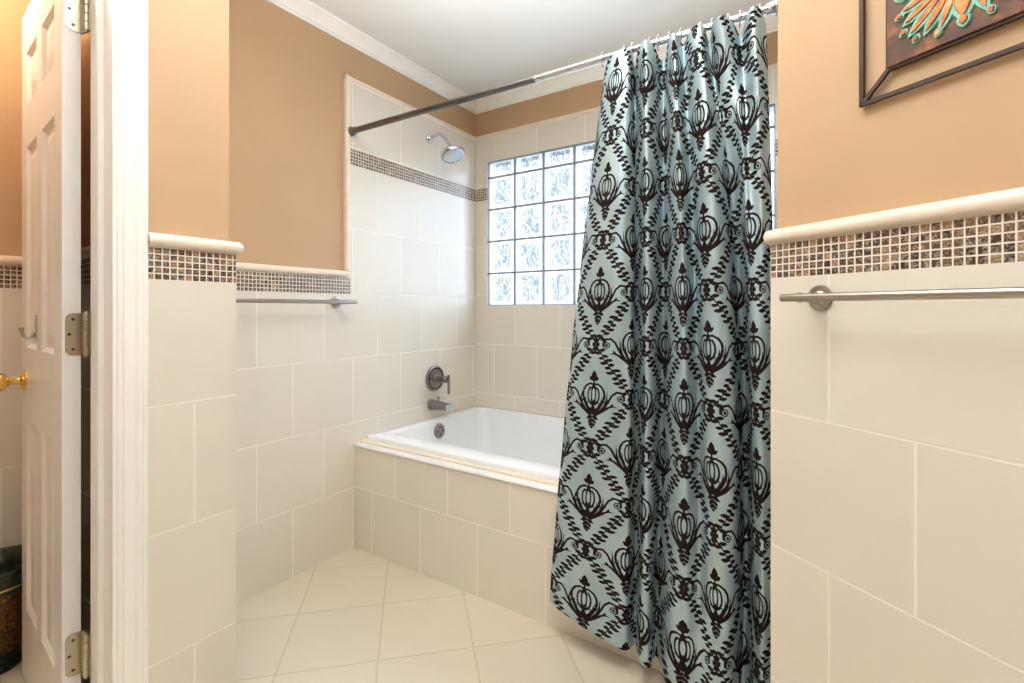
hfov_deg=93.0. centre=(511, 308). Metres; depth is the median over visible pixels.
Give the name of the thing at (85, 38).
wall
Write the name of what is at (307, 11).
trim
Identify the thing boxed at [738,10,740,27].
curtain ring
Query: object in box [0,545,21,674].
wastebasket
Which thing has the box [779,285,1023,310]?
towel bar
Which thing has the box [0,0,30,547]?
wall
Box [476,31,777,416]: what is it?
wall
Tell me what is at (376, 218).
wall
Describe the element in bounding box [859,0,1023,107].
wall art
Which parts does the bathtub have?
overflow plate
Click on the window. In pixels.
(494, 216)
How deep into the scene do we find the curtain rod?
1.77 m
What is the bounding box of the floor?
[0,546,665,682]
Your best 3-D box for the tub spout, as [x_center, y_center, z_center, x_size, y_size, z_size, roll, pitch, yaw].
[-0.394,0.531,2.716,0.155,0.080,0.061,0,0,33]
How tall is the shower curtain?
1.890 m
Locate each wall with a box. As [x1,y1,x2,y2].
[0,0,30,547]
[81,30,90,682]
[148,0,243,682]
[229,0,475,604]
[353,439,747,671]
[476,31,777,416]
[763,0,1023,682]
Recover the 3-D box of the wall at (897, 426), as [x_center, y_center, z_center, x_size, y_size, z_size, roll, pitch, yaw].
[1.158,-0.091,0.184,0.901,2.440,3.819,0,0,-8]
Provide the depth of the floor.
1.66 m
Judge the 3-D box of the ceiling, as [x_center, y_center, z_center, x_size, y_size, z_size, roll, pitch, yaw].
[0.098,-1.361,-0.124,5.500,0.100,5.700,0,0,33]
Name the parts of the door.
knob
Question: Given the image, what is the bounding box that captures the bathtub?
[367,406,564,480]
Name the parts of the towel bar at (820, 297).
post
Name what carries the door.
in the wall at (192, 257)
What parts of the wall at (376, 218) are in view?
bullnose trim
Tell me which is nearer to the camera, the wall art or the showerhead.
the wall art
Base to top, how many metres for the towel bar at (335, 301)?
0.053 m
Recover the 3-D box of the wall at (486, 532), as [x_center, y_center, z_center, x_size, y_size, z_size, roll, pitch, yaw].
[0.020,0.880,1.862,1.785,0.498,0.108,0,0,33]
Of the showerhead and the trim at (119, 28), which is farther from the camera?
the showerhead
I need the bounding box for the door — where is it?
[0,0,90,682]
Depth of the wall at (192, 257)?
1.23 m
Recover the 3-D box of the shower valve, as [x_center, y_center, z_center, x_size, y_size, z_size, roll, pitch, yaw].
[-0.396,0.400,2.749,0.115,0.154,0.146,0,0,33]
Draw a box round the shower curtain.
[550,6,772,682]
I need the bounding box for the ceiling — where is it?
[309,0,772,99]
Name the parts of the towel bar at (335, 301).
post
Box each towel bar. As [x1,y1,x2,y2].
[236,296,357,307]
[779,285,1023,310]
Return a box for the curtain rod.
[348,0,777,135]
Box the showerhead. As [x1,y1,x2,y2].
[426,132,464,163]
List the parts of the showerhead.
shower arm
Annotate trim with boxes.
[91,0,147,682]
[267,0,777,113]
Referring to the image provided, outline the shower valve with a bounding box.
[426,365,449,393]
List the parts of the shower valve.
lever handle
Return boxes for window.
[488,104,774,304]
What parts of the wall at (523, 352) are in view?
tile trim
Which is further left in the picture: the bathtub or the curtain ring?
the bathtub
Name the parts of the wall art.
copper panel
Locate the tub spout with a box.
[428,396,454,411]

